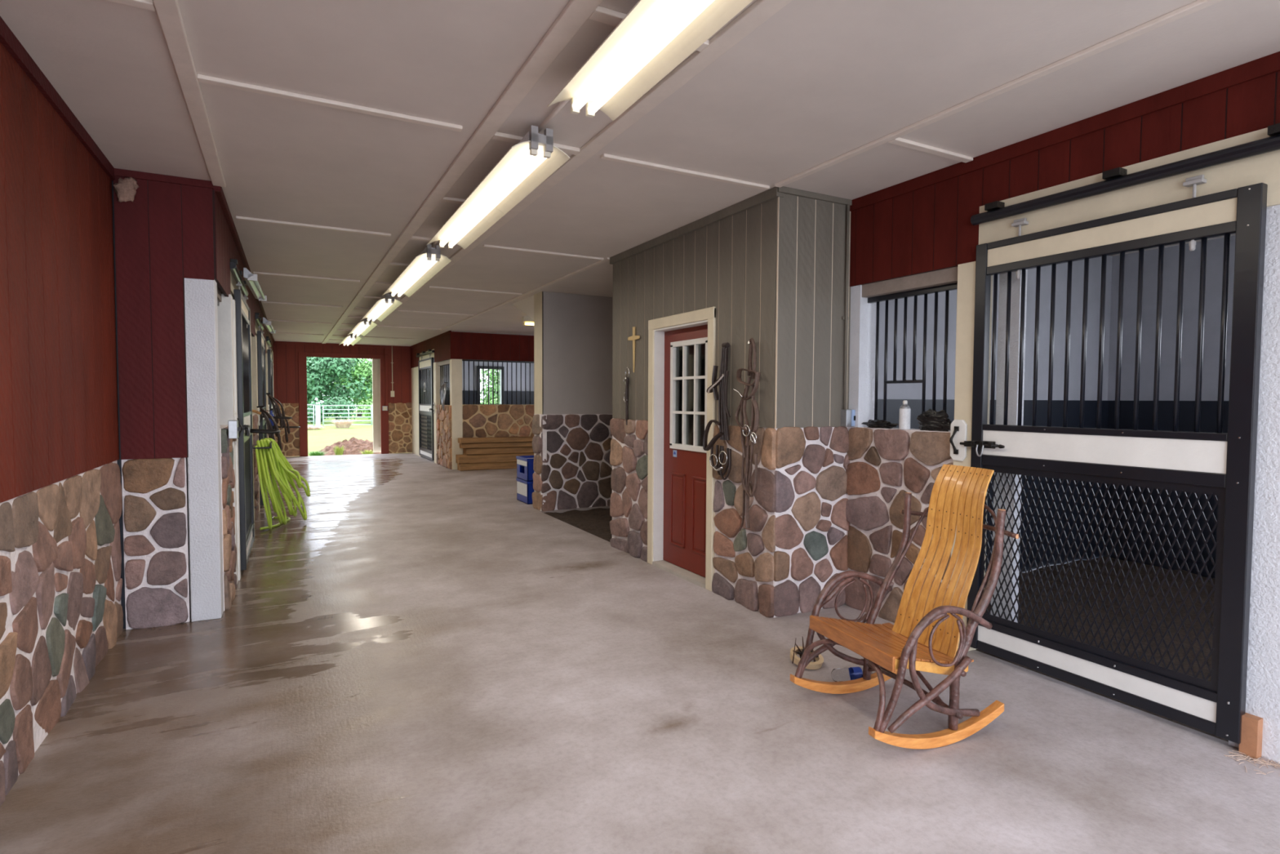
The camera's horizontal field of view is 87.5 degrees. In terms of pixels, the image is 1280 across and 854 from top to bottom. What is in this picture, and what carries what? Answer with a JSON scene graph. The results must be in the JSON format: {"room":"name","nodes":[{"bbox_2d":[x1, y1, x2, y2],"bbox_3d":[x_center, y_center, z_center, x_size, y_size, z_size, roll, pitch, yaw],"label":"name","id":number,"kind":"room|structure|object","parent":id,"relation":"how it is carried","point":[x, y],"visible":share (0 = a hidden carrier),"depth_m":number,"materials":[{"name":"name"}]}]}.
{"room":"farm building","nodes":[
{"label":"farm building","id":0,"kind":"room"},
{"bbox_2d":[0,16,123,806],"bbox_3d":[-1.660,-0.010,1.120,0.156,2.753,6.400,-1,3,-28],"label":"wall","id":1,"kind":"structure","parent":0,"point":[61,612],"depth_m":2.83,"materials":[{"name":"red wood"}]},
{"bbox_2d":[111,168,213,629],"bbox_3d":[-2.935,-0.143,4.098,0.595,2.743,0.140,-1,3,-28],"label":"wall","id":2,"kind":"structure","parent":0,"point":[163,237],"depth_m":4.04,"materials":[{"name":"red wood"}]},
{"bbox_2d":[112,177,138,202],"bbox_3d":[-3.010,-1.391,3.919,0.121,0.157,0.064,-1,3,-28],"label":"nest","id":3,"kind":"object","parent":2,"relation":"attached to","point":[126,188],"visible":1,"depth_m":3.90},
{"bbox_2d":[184,185,276,621],"bbox_3d":[-5.681,-0.396,9.967,0.246,2.743,13.050,-1,3,-27],"label":"wall","id":4,"kind":"structure","parent":0,"point":[213,478],"depth_m":4.22,"materials":[{"name":"white paint"}]},
{"bbox_2d":[227,420,240,438],"bbox_3d":[-2.696,0.015,4.447,0.067,0.120,0.100,-1,3,-27],"label":"outlet box","id":5,"kind":"object","parent":4,"relation":"attached to","point":[233,428],"visible":1,"depth_m":4.40,"materials":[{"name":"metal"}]},
{"bbox_2d":[229,258,248,296],"bbox_3d":[-3.445,-1.269,5.734,0.075,0.089,1.550,-1,3,-27],"label":"door track","id":6,"kind":"object","parent":4,"relation":"attached to","point":[237,274],"visible":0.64,"depth_m":5.40,"materials":[{"name":"black metal"}]},
{"bbox_2d":[233,281,254,570],"bbox_3d":[-3.384,-0.037,5.768,0.089,2.290,1.300,-1,3,-27],"label":"door","id":7,"kind":"structure","parent":6,"relation":"hanging from","point":[242,313],"depth_m":5.56,"materials":[{"name":"black metal"}]},
{"bbox_2d":[246,425,280,436],"bbox_3d":[-3.221,0.030,5.737,0.244,0.080,0.310,-1,3,-27],"label":"bar","id":8,"kind":"object","parent":7,"relation":"attached to","point":[251,430],"visible":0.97,"depth_m":5.64,"materials":[{"name":"black metal"}]},
{"bbox_2d":[243,267,266,301],"bbox_3d":[-3.334,-1.233,5.786,0.115,0.120,1.240,-1,3,-26],"label":"tube light","id":9,"kind":"object","parent":4,"relation":"attached to","point":[251,281],"visible":1,"depth_m":5.55,"materials":[{"name":"metal"}]},
{"bbox_2d":[247,273,257,280],"bbox_3d":[-3.043,-1.175,5.251,0.065,0.050,0.020,-1,3,-26],"label":"socket","id":10,"kind":"object","parent":9,"relation":"attached to","point":[251,277],"depth_m":5.24,"materials":[{"name":"plastic"}]},
{"bbox_2d":[254,312,263,330],"bbox_3d":[-5.106,-1.408,8.947,0.075,0.089,1.550,-1,3,-27],"label":"door track","id":11,"kind":"object","parent":4,"relation":"attached to","point":[257,317],"visible":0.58,"depth_m":8.60,"materials":[{"name":"black metal"}]},
{"bbox_2d":[257,324,267,505],"bbox_3d":[-5.046,-0.176,8.981,0.089,2.290,1.300,-1,3,-27],"label":"door","id":12,"kind":"structure","parent":11,"relation":"hanging from","point":[260,340],"depth_m":8.45,"materials":[{"name":"black metal"}]},
{"bbox_2d":[266,336,271,346],"bbox_3d":[-6.767,-1.548,12.160,0.075,0.089,1.550,-1,3,-27],"label":"door track","id":13,"kind":"object","parent":4,"relation":"attached to","point":[268,340],"visible":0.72,"depth_m":11.76,"materials":[{"name":"black metal"}]},
{"bbox_2d":[266,345,274,434],"bbox_3d":[-6.707,-0.315,12.194,0.089,2.290,1.300,-1,3,-27],"label":"door","id":14,"kind":"structure","parent":13,"relation":"hanging from","point":[270,388],"depth_m":11.64,"materials":[{"name":"black metal"}]},
{"bbox_2d":[256,405,281,450],"bbox_3d":[-4.466,0.021,8.126,0.268,0.558,0.234,0,2,4],"label":"halter","id":15,"kind":"object","parent":4,"relation":"hanging from","point":[264,411],"visible":0.76,"depth_m":8.04,"materials":[{"name":"leather"}]},
{"bbox_2d":[262,317,275,333],"bbox_3d":[-4.995,-1.373,8.999,0.115,0.120,1.240,-1,3,-26],"label":"tube light","id":16,"kind":"object","parent":4,"relation":"attached to","point":[267,324],"visible":1,"depth_m":8.73,"materials":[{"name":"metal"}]},
{"bbox_2d":[266,392,284,427],"bbox_3d":[-5.382,-0.248,9.919,0.228,0.516,0.236,1,3,23],"label":"halter","id":17,"kind":"object","parent":4,"relation":"hanging from","point":[272,399],"visible":0.91,"depth_m":9.88,"materials":[{"name":"leather"}]},
{"bbox_2d":[272,408,289,442],"bbox_3d":[-6.157,-0.028,11.511,0.244,0.593,0.230,1,3,23],"label":"halter","id":18,"kind":"object","parent":4,"relation":"hanging from","point":[283,420],"visible":0.47,"depth_m":11.51,"materials":[{"name":"leather"}]},
{"bbox_2d":[253,437,310,529],"bbox_3d":[-3.957,0.599,7.372,0.578,0.961,0.872,-1,3,-27],"label":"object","id":19,"kind":"object","parent":4,"relation":"hanging from","point":[268,453],"visible":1,"depth_m":7.18,"materials":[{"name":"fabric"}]},
{"bbox_2d":[267,319,331,324],"bbox_3d":[-5.912,-1.831,11.645,0.986,0.018,0.044,-1,3,-28],"label":"trim","id":20,"kind":"structure","parent":4,"relation":"attached to","point":[268,319],"depth_m":11.62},
{"bbox_2d":[262,301,342,307],"bbox_3d":[-4.776,-1.737,9.490,1.017,0.018,0.044,-1,3,-28],"label":"trim","id":21,"kind":"structure","parent":4,"relation":"attached to","point":[262,301],"depth_m":9.46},
{"bbox_2d":[253,271,359,282],"bbox_3d":[-3.639,-1.643,7.335,1.048,0.018,0.044,-1,3,-28],"label":"trim","id":22,"kind":"structure","parent":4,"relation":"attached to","point":[254,273],"depth_m":7.30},
{"bbox_2d":[235,216,391,236],"bbox_3d":[-2.502,-1.550,5.180,1.078,0.018,0.044,-1,3,-28],"label":"trim","id":23,"kind":"structure","parent":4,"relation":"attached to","point":[242,218],"depth_m":5.15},
{"bbox_2d":[273,341,501,457],"bbox_3d":[-7.618,-0.672,16.342,11.200,2.734,0.170,-1,3,-28],"label":"wall","id":24,"kind":"structure","parent":0,"point":[290,362],"depth_m":16.36,"materials":[{"name":"red"}]},
{"bbox_2d":[372,358,381,452],"bbox_3d":[-5.806,-0.608,17.471,2.200,2.470,0.075,-1,3,-28],"label":"barn door","id":25,"kind":"structure","parent":24,"relation":"in","point":[375,362],"depth_m":16.97,"materials":[{"name":"beige paint"}]},
{"bbox_2d":[321,0,602,343],"bbox_3d":[-3.059,-1.651,7.599,0.086,0.020,19.400,-1,3,-28],"label":"trim","id":26,"kind":"structure","parent":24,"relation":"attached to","point":[575,13],"depth_m":3.09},
{"bbox_2d":[349,0,792,344],"bbox_3d":[-2.575,-1.659,7.857,0.085,0.020,19.400,-1,3,-28],"label":"trim","id":27,"kind":"structure","parent":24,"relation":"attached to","point":[761,11],"depth_m":2.92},
{"bbox_2d":[409,330,452,469],"bbox_3d":[-4.770,-0.612,15.202,0.224,2.733,4.630,-1,3,-28],"label":"wall","id":28,"kind":"structure","parent":0,"point":[440,344],"depth_m":14.36,"materials":[{"name":"red"}]},
{"bbox_2d":[416,349,434,357],"bbox_3d":[-4.922,-1.689,15.312,0.075,0.089,1.950,-1,3,-28],"label":"door track","id":29,"kind":"object","parent":28,"relation":"attached to","point":[430,351],"visible":1,"depth_m":15.15,"materials":[{"name":"black metal"}]},
{"bbox_2d":[417,354,434,460],"bbox_3d":[-4.912,-0.465,15.303,0.089,2.350,1.670,-1,3,-28],"label":"door","id":30,"kind":"structure","parent":29,"relation":"hanging from","point":[425,366],"depth_m":15.25,"materials":[{"name":"black metal"}]},
{"bbox_2d":[439,382,448,410],"bbox_3d":[-3.942,-0.622,13.482,0.132,0.576,0.196,-2,3,-44],"label":"halter","id":31,"kind":"object","parent":28,"relation":"hanging from","point":[442,389],"visible":1,"depth_m":13.48,"materials":[{"name":"metal"}]},
{"bbox_2d":[440,364,448,404],"bbox_3d":[-3.981,-0.886,13.780,0.035,0.865,1.300,-1,3,-28],"label":"bars","id":32,"kind":"object","parent":28,"relation":"in","point":[445,366],"visible":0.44,"depth_m":13.84,"materials":[{"name":"black metal"}]},
{"bbox_2d":[426,358,533,449],"bbox_3d":[-3.105,-0.641,16.121,3.550,2.732,4.580,-1,3,-28],"label":"wall","id":33,"kind":"structure","parent":0,"point":[466,362],"depth_m":18.32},
{"bbox_2d":[476,365,504,404],"bbox_3d":[-4.032,-1.100,18.074,0.730,1.080,0.050,-1,3,-28],"label":"window","id":34,"kind":"structure","parent":33,"relation":"in","point":[480,366],"depth_m":18.06,"materials":[{"name":"glass"}]},
{"bbox_2d":[449,330,533,469],"bbox_3d":[-2.151,-0.552,14.055,3.620,2.732,0.186,-1,3,-28],"label":"wall","id":35,"kind":"structure","parent":0,"point":[468,420],"depth_m":13.46,"materials":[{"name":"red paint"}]},
{"bbox_2d":[462,359,533,404],"bbox_3d":[-2.095,-0.922,14.076,3.300,0.900,0.035,-1,3,-28],"label":"bars","id":36,"kind":"object","parent":35,"relation":"in","point":[464,360],"visible":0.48,"depth_m":13.64,"materials":[{"name":"black metal"}]},
{"bbox_2d":[532,291,546,510],"bbox_3d":[-1.286,-0.314,8.448,0.110,2.743,0.320,-1,3,-28],"label":"wall","id":37,"kind":"structure","parent":0,"point":[538,444],"depth_m":8.42,"materials":[{"name":"beige paint"}]},
{"bbox_2d":[428,285,521,295],"bbox_3d":[-2.004,-1.672,8.209,1.140,0.018,0.044,-1,3,-28],"label":"trim","id":38,"kind":"structure","parent":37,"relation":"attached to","point":[429,286],"depth_m":8.18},
{"bbox_2d":[539,291,613,511],"bbox_3d":[0.215,-0.315,9.236,3.420,2.793,0.346,-1,3,-28],"label":"wall","id":39,"kind":"structure","parent":0,"point":[577,331],"depth_m":8.53,"materials":[{"name":"grey paint"}]},
{"bbox_2d":[0,453,1279,853],"bbox_3d":[-1.419,1.103,8.574,7.950,0.121,19.560,-1,3,-28],"label":"floor","id":40,"kind":"structure","parent":0,"point":[431,660],"depth_m":2.86,"materials":[{"name":"concrete"}]},
{"bbox_2d":[515,477,533,504],"bbox_3d":[-1.453,0.866,9.170,0.356,0.305,0.476,-1,3,-28],"label":"crate","id":41,"kind":"object","parent":40,"relation":"on","point":[525,489],"visible":0.47,"depth_m":8.98,"materials":[{"name":"blue"}]},
{"bbox_2d":[515,455,533,481],"bbox_3d":[-1.452,0.561,9.158,0.356,0.305,0.476,-1,3,-28],"label":"crate","id":42,"kind":"object","parent":41,"relation":"on","point":[525,471],"visible":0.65,"depth_m":8.99,"materials":[{"name":"blue"}]},
{"bbox_2d":[790,636,823,669],"bbox_3d":[0.873,1.174,3.532,0.176,0.168,0.218,3,3,45],"label":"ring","id":43,"kind":"object","parent":40,"relation":"on","point":[794,651],"visible":0.5,"depth_m":3.52,"materials":[{"name":"beige plastic"}]},
{"bbox_2d":[831,666,875,681],"bbox_3d":[1.071,1.236,3.350,0.219,0.065,0.065,0,2,-11],"label":"water bottle","id":44,"kind":"object","parent":40,"relation":"on","point":[851,673],"visible":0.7,"depth_m":3.32,"materials":[{"name":"white plastic"}]},
{"bbox_2d":[790,464,1019,748],"bbox_3d":[1.166,0.735,2.969,0.778,1.095,0.655,-1,3,-21],"label":"rocking chair","id":45,"kind":"object","parent":40,"relation":"on","point":[924,636],"visible":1,"depth_m":2.98,"materials":[{"name":"brown wood"}]},
{"bbox_2d":[1223,750,1279,776],"bbox_3d":[2.411,1.303,2.540,0.218,0.005,0.291,-1,3,-28],"label":"straw","id":46,"kind":"object","parent":40,"relation":"on","point":[1237,754],"visible":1,"depth_m":2.60,"materials":[{"name":"beige plant"}]},
{"bbox_2d":[0,0,1279,346],"bbox_3d":[-2.299,-1.706,8.060,12.800,0.060,19.700,-1,3,-28],"label":"ceiling","id":47,"kind":"structure","parent":0,"point":[818,82],"depth_m":3.03,"materials":[{"name":"white paint"}]},
{"bbox_2d":[106,0,155,11],"bbox_3d":[-1.859,-1.423,2.150,0.486,0.018,0.050,-1,3,-28],"label":"trim","id":48,"kind":"structure","parent":47,"relation":"attached to","point":[144,4],"depth_m":2.24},
{"bbox_2d":[152,0,226,186],"bbox_3d":[-1.095,-1.383,1.317,0.070,0.022,6.460,-1,3,-28],"label":"trim","id":49,"kind":"structure","parent":47,"relation":"attached to","point":[168,11],"depth_m":2.75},
{"bbox_2d":[196,74,462,132],"bbox_3d":[-1.356,-1.457,3.030,1.088,0.018,0.044,-1,3,-28],"label":"trim","id":50,"kind":"structure","parent":47,"relation":"attached to","point":[201,78],"depth_m":2.99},
{"bbox_2d":[338,333,361,346],"bbox_3d":[-6.046,-1.857,13.948,0.297,0.156,2.480,-1,3,-27],"label":"strip light","id":51,"kind":"object","parent":47,"relation":"attached to","point":[351,340],"visible":0.91,"depth_m":13.87,"materials":[{"name":"plastic"}]},
{"bbox_2d":[347,317,377,336],"bbox_3d":[-4.802,-1.753,11.553,0.297,0.156,2.660,-1,3,-27],"label":"strip light","id":52,"kind":"object","parent":47,"relation":"attached to","point":[363,327],"visible":0.88,"depth_m":11.46,"materials":[{"name":"plastic"}]},
{"bbox_2d":[360,292,402,321],"bbox_3d":[-3.528,-1.647,9.102,0.297,0.156,2.650,-1,3,-27],"label":"strip light","id":53,"kind":"object","parent":47,"relation":"attached to","point":[384,307],"visible":0.98,"depth_m":8.97,"materials":[{"name":"plastic"}]},
{"bbox_2d":[377,324,440,329],"bbox_3d":[-4.305,-1.859,12.504,1.140,0.018,0.044,-1,3,-28],"label":"trim","id":54,"kind":"structure","parent":47,"relation":"attached to","point":[377,325],"depth_m":12.47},
{"bbox_2d":[382,240,451,297],"bbox_3d":[-2.213,-1.537,6.570,0.297,0.156,2.740,-1,3,-27],"label":"strip light","id":55,"kind":"object","parent":47,"relation":"attached to","point":[430,261],"visible":0.98,"depth_m":6.35,"materials":[{"name":"plastic"}]},
{"bbox_2d":[410,235,457,244],"bbox_3d":[-1.686,-1.563,5.617,0.463,0.020,0.060,-1,3,-28],"label":"trim","id":56,"kind":"structure","parent":47,"relation":"attached to","point":[413,237],"depth_m":5.53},
{"bbox_2d":[397,310,473,315],"bbox_3d":[-3.155,-1.765,10.357,1.140,0.018,0.044,-1,3,-28],"label":"trim","id":57,"kind":"structure","parent":47,"relation":"attached to","point":[397,310],"depth_m":10.33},
{"bbox_2d":[440,196,465,204],"bbox_3d":[-1.111,-1.517,4.543,0.463,0.020,0.060,-1,3,-28],"label":"trim","id":58,"kind":"structure","parent":47,"relation":"attached to","point":[446,199],"depth_m":4.45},
{"bbox_2d":[426,100,569,248],"bbox_3d":[-0.913,-1.428,4.069,0.297,0.156,2.660,-1,3,-27],"label":"strip light","id":59,"kind":"object","parent":47,"relation":"attached to","point":[529,162],"visible":0.98,"depth_m":3.77,"materials":[{"name":"plastic"}]},
{"bbox_2d":[542,145,551,158],"bbox_3d":[-0.454,-1.346,3.260,0.032,0.062,0.025,-1,3,-27],"label":"socket","id":60,"kind":"object","parent":59,"relation":"attached to","point":[546,148],"depth_m":3.25,"materials":[{"name":"white plastic"}]},
{"bbox_2d":[521,315,533,325],"bbox_3d":[-1.563,-1.721,11.008,0.760,0.142,0.120,-1,3,-28],"label":"strip light","id":61,"kind":"object","parent":47,"relation":"attached to","point":[525,320],"visible":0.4,"depth_m":10.83,"materials":[{"name":"white plastic"}]},
{"bbox_2d":[491,131,579,155],"bbox_3d":[-0.536,-1.470,3.469,0.463,0.020,0.060,-1,3,-28],"label":"trim","id":62,"kind":"structure","parent":47,"relation":"attached to","point":[498,135],"depth_m":3.41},
{"bbox_2d":[588,5,709,51],"bbox_3d":[0.040,-1.423,2.396,0.463,0.020,0.060,-1,3,-28],"label":"trim","id":63,"kind":"structure","parent":47,"relation":"attached to","point":[608,16],"depth_m":2.31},
{"bbox_2d":[547,0,753,120],"bbox_3d":[0.331,-1.324,1.675,0.297,0.156,2.500,-1,3,-27],"label":"strip light","id":64,"kind":"object","parent":47,"relation":"attached to","point":[655,37],"visible":1,"depth_m":2.31,"materials":[{"name":"metal"}]},
{"bbox_2d":[570,97,579,114],"bbox_3d":[-0.267,-1.324,2.754,0.032,0.062,0.025,-1,3,-27],"label":"socket","id":65,"kind":"object","parent":64,"relation":"attached to","point":[573,110],"depth_m":2.74,"materials":[{"name":"white plastic"}]},
{"bbox_2d":[586,100,595,117],"bbox_3d":[-0.207,-1.325,2.785,0.032,0.062,0.025,-1,3,-27],"label":"socket","id":66,"kind":"object","parent":64,"relation":"attached to","point":[588,113],"depth_m":2.77,"materials":[{"name":"white plastic"}]},
{"bbox_2d":[600,153,769,190],"bbox_3d":[0.296,-1.485,3.914,1.140,0.018,0.044,-1,3,-28],"label":"trim","id":67,"kind":"structure","parent":47,"relation":"attached to","point":[606,157],"depth_m":3.87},
{"bbox_2d":[888,137,973,162],"bbox_3d":[1.546,-1.464,3.539,0.610,0.018,0.048,-1,3,-28],"label":"trim","id":68,"kind":"structure","parent":47,"relation":"attached to","point":[899,141],"depth_m":3.52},
{"bbox_2d":[774,0,1222,187],"bbox_3d":[1.982,-1.400,2.022,0.045,0.018,4.800,-1,3,-28],"label":"trim","id":69,"kind":"structure","parent":47,"relation":"attached to","point":[1198,5],"depth_m":2.74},
{"bbox_2d":[609,186,783,617],"bbox_3d":[0.331,-0.178,5.312,0.151,2.743,2.410,-1,3,-28],"label":"wall","id":70,"kind":"structure","parent":0,"point":[725,260],"depth_m":4.74,"materials":[{"name":"beige"}]},
{"bbox_2d":[439,257,609,330],"bbox_3d":[-2.079,-1.731,9.636,0.045,0.018,7.590,-1,3,-28],"label":"trim","id":71,"kind":"structure","parent":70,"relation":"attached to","point":[606,259],"depth_m":7.97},
{"bbox_2d":[483,244,604,260],"bbox_3d":[-0.854,-1.579,6.062,1.140,0.018,0.044,-1,3,-28],"label":"trim","id":72,"kind":"structure","parent":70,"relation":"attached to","point":[484,245],"depth_m":6.03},
{"bbox_2d":[623,367,629,425],"bbox_3d":[-0.122,-0.277,6.022,0.037,0.520,0.104,-1,3,-28],"label":"strap","id":73,"kind":"object","parent":70,"relation":"hanging from","point":[626,393],"visible":1,"depth_m":6.00,"materials":[{"name":"brown leather"}]},
{"bbox_2d":[627,326,639,372],"bbox_3d":[-0.055,-0.683,5.907,0.015,0.400,0.209,-1,3,-28],"label":"wall cross","id":74,"kind":"object","parent":70,"relation":"attached to","point":[633,337],"visible":1,"depth_m":5.90,"materials":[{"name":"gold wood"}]},
{"bbox_2d":[647,306,715,591],"bbox_3d":[0.361,0.149,5.306,0.154,2.070,0.975,-1,3,-28],"label":"door","id":75,"kind":"structure","parent":70,"relation":"in","point":[681,483],"depth_m":5.40,"materials":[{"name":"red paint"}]},
{"bbox_2d":[702,342,731,479],"bbox_3d":[0.554,-0.112,4.686,0.094,0.952,0.273,-1,3,-33],"label":"bridle","id":76,"kind":"object","parent":70,"relation":"hanging from","point":[722,396],"visible":1,"depth_m":4.66,"materials":[{"name":"leather"}]},
{"bbox_2d":[733,337,760,530],"bbox_3d":[0.710,0.061,4.410,0.094,1.287,0.259,-1,3,-28],"label":"halter","id":77,"kind":"object","parent":70,"relation":"hanging from","point":[747,455],"visible":1,"depth_m":4.39,"materials":[{"name":"brown leather"}]},
{"bbox_2d":[773,186,852,617],"bbox_3d":[1.169,-0.138,4.427,0.750,2.743,0.103,-1,3,-28],"label":"wall","id":78,"kind":"structure","parent":0,"point":[811,525],"depth_m":4.37,"materials":[{"name":"beige"}]},
{"bbox_2d":[842,204,849,409],"bbox_3d":[1.377,-0.794,4.460,0.050,1.354,0.024,-1,3,-28],"label":"conduit","id":79,"kind":"object","parent":78,"relation":"attached to","point":[846,317],"visible":1,"depth_m":4.45,"materials":[{"name":"beige"}]},
{"bbox_2d":[840,408,855,426],"bbox_3d":[1.420,-0.061,4.505,0.125,0.115,0.066,-1,3,-28],"label":"outlet box","id":80,"kind":"object","parent":78,"relation":"attached to","point":[847,416],"visible":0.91,"depth_m":4.47,"materials":[{"name":"metal"}]},
{"bbox_2d":[877,235,1235,577],"bbox_3d":[4.056,0.023,3.252,3.380,2.924,5.100,-1,3,-28],"label":"wall","id":81,"kind":"structure","parent":0,"point":[896,393],"depth_m":5.70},
{"bbox_2d":[844,51,1279,763],"bbox_3d":[2.623,-0.049,2.419,0.257,2.743,4.902,-1,3,-29],"label":"wall","id":82,"kind":"structure","parent":0,"point":[917,233],"depth_m":3.59,"materials":[{"name":"red wood"}]},
{"bbox_2d":[862,419,897,428],"bbox_3d":[1.553,-0.021,4.339,0.073,0.056,0.302,-1,3,-28],"label":"plastic bag","id":83,"kind":"object","parent":82,"relation":"on","point":[882,424],"visible":1,"depth_m":4.31,"materials":[{"name":"plastic"}]},
{"bbox_2d":[898,400,911,429],"bbox_3d":[1.650,-0.075,4.165,0.066,0.180,0.066,-1,3,-28],"label":"spray can","id":84,"kind":"object","parent":82,"relation":"on","point":[904,409],"visible":0.99,"depth_m":4.14,"materials":[{"name":"metal"}]},
{"bbox_2d":[867,282,957,421],"bbox_3d":[1.687,-0.418,4.195,0.035,0.863,0.860,-1,3,-28],"label":"window grille","id":85,"kind":"object","parent":82,"relation":"in","point":[947,287],"visible":0.8,"depth_m":4.15,"materials":[{"name":"black metal"}]},
{"bbox_2d":[916,408,951,431],"bbox_3d":[1.752,-0.041,3.965,0.066,0.129,0.245,-1,3,-28],"label":"plastic bag","id":86,"kind":"object","parent":82,"relation":"in","point":[931,420],"visible":0.98,"depth_m":3.95,"materials":[{"name":"plastic"}]},
{"bbox_2d":[970,123,1279,225],"bbox_3d":[2.630,-1.080,2.156,0.075,0.089,3.400,-1,3,-28],"label":"door track","id":87,"kind":"object","parent":82,"relation":"attached to","point":[1117,179],"visible":1,"depth_m":2.95,"materials":[{"name":"black metal"}]},
{"bbox_2d":[960,174,1267,743],"bbox_3d":[2.095,0.092,3.167,0.089,2.295,1.255,-1,3,-28],"label":"door","id":88,"kind":"structure","parent":87,"relation":"hanging from","point":[1222,464],"depth_m":2.97,"materials":[{"name":"black metal"}]},
{"bbox_3d":[-0.650,0.868,14.391,3.600,0.120,10.100,-1,3,-28],"label":"floor","id":89,"kind":"structure","parent":0,"visible":0},
{"bbox_2d":[457,462,516,471],"bbox_3d":[-2.261,0.761,13.751,2.900,0.132,0.266,-1,3,-28],"label":"timber beam","id":90,"kind":"structure","parent":89,"relation":"on","point":[481,466],"depth_m":13.19,"materials":[{"name":"wood"}]},
{"bbox_2d":[455,454,468,463],"bbox_3d":[-3.491,0.629,13.131,0.190,0.166,0.267,-1,3,-28],"label":"timber beam","id":91,"kind":"structure","parent":90,"relation":"on","point":[460,459],"depth_m":13.03,"materials":[{"name":"wood"}]},
{"bbox_2d":[468,452,533,463],"bbox_3d":[-2.256,0.613,13.780,2.600,0.168,0.265,-1,3,-28],"label":"timber beam","id":92,"kind":"structure","parent":90,"relation":"on","point":[490,458],"depth_m":13.30,"materials":[{"name":"wood"}]},
{"bbox_2d":[462,446,533,454],"bbox_3d":[-2.305,0.462,13.782,2.600,0.129,0.265,-1,3,-28],"label":"timber beam","id":93,"kind":"structure","parent":92,"relation":"on","point":[517,449],"depth_m":13.35,"materials":[{"name":"wood"}]},
{"bbox_2d":[459,441,532,448],"bbox_3d":[-2.321,0.346,13.745,2.700,0.103,0.266,-1,3,-28],"label":"timber beam","id":94,"kind":"structure","parent":93,"relation":"on","point":[483,445],"depth_m":13.30,"materials":[{"name":"wood"}]},
{"bbox_2d":[457,435,533,443],"bbox_3d":[-2.284,0.246,13.693,2.800,0.098,0.266,-1,3,-28],"label":"timber beam","id":95,"kind":"structure","parent":94,"relation":"on","point":[493,439],"depth_m":13.24,"materials":[{"name":"wood"}]},
{"label":"outside","id":96,"kind":"structure","parent":0,"visible":0},
{"bbox_2d":[286,410,373,457],"bbox_3d":[-16.697,-0.725,52.397,100.000,0.088,71.880,-1,3,-28],"label":"lawn","id":97,"kind":"structure","parent":96,"point":[317,439],"depth_m":28.34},
{"bbox_2d":[315,404,320,426],"bbox_3d":[-16.552,-0.549,34.363,0.252,1.130,0.260,-1,3,-28],"label":"gate post","id":98,"kind":"object","parent":97,"relation":"on","point":[317,417],"visible":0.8,"depth_m":34.27,"materials":[{"name":"white"}]},
{"bbox_2d":[306,404,315,426],"bbox_3d":[-17.836,-0.586,33.560,2.806,1.099,0.052,-1,3,-28],"label":"metal gate","id":99,"kind":"object","parent":98,"relation":"attached to","point":[313,405],"visible":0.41,"depth_m":34.12,"materials":[{"name":"grey"}]},
{"bbox_2d":[321,404,372,425],"bbox_3d":[-15.271,-0.611,34.934,2.462,1.059,0.052,-1,3,-28],"label":"metal gate","id":100,"kind":"object","parent":98,"relation":"attached to","point":[322,406],"visible":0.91,"depth_m":34.94,"materials":[{"name":"grey"}]},
{"bbox_2d":[307,450,328,456],"bbox_3d":[-8.168,0.681,16.902,0.678,0.200,0.656,-1,3,-28],"label":"tuft","id":101,"kind":"object","parent":97,"relation":"on","point":[311,454],"visible":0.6,"depth_m":16.79,"materials":[{"name":"green plant"}]},
{"bbox_2d":[306,394,357,422],"bbox_3d":[-18.731,-1.066,40.353,3.191,1.788,1.994,-2,3,-42],"label":"brush","id":102,"kind":"object","parent":97,"relation":"on","point":[336,402],"visible":0.66,"depth_m":40.14,"materials":[{"name":"green plant"}]},
{"bbox_2d":[306,356,372,420],"bbox_3d":[-21.643,-2.975,43.776,7.164,5.405,6.842,2,3,42],"label":"broadleaf tree","id":103,"kind":"object","parent":97,"relation":"on","point":[320,371],"visible":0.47,"depth_m":42.96,"materials":[{"name":"green plant"}]},
{"bbox_2d":[333,445,345,455],"bbox_3d":[-7.758,0.610,17.269,0.407,0.316,0.429,-1,3,-28],"label":"tuft","id":104,"kind":"object","parent":97,"relation":"on","point":[339,451],"visible":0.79,"depth_m":17.20,"materials":[{"name":"plant"}]},
{"bbox_2d":[329,418,354,428],"bbox_3d":[-14.734,-0.167,33.176,1.487,0.520,1.579,-1,3,-28],"label":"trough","id":105,"kind":"object","parent":97,"relation":"on","point":[340,424],"visible":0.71,"depth_m":32.96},
{"bbox_2d":[321,358,372,416],"bbox_3d":[-22.066,-3.462,52.997,6.891,5.617,5.639,1,2,11],"label":"broadleaf tree","id":106,"kind":"object","parent":97,"relation":"on","point":[364,368],"visible":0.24,"depth_m":51.55,"materials":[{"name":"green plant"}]},
{"bbox_2d":[318,436,389,455],"bbox_3d":[-7.988,0.513,18.449,1.900,0.490,2.000,-1,3,-28],"label":"soil mound","id":107,"kind":"object","parent":97,"relation":"on","point":[353,446],"visible":0.59,"depth_m":17.97,"materials":[{"name":"soil"}]},
{"bbox_2d":[357,398,372,420],"bbox_3d":[-15.697,-0.997,39.862,2.341,1.695,2.720,-1,3,-21],"label":"brush","id":108,"kind":"object","parent":97,"relation":"on","point":[366,402],"visible":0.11,"depth_m":38.88,"materials":[{"name":"green plant"}]},
{"bbox_2d":[480,368,500,404],"bbox_3d":[-8.931,-3.294,51.520,7.289,5.521,5.786,1,2,14],"label":"broadleaf tree","id":109,"kind":"object","parent":97,"relation":"on","point":[482,370],"visible":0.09,"depth_m":50.51,"materials":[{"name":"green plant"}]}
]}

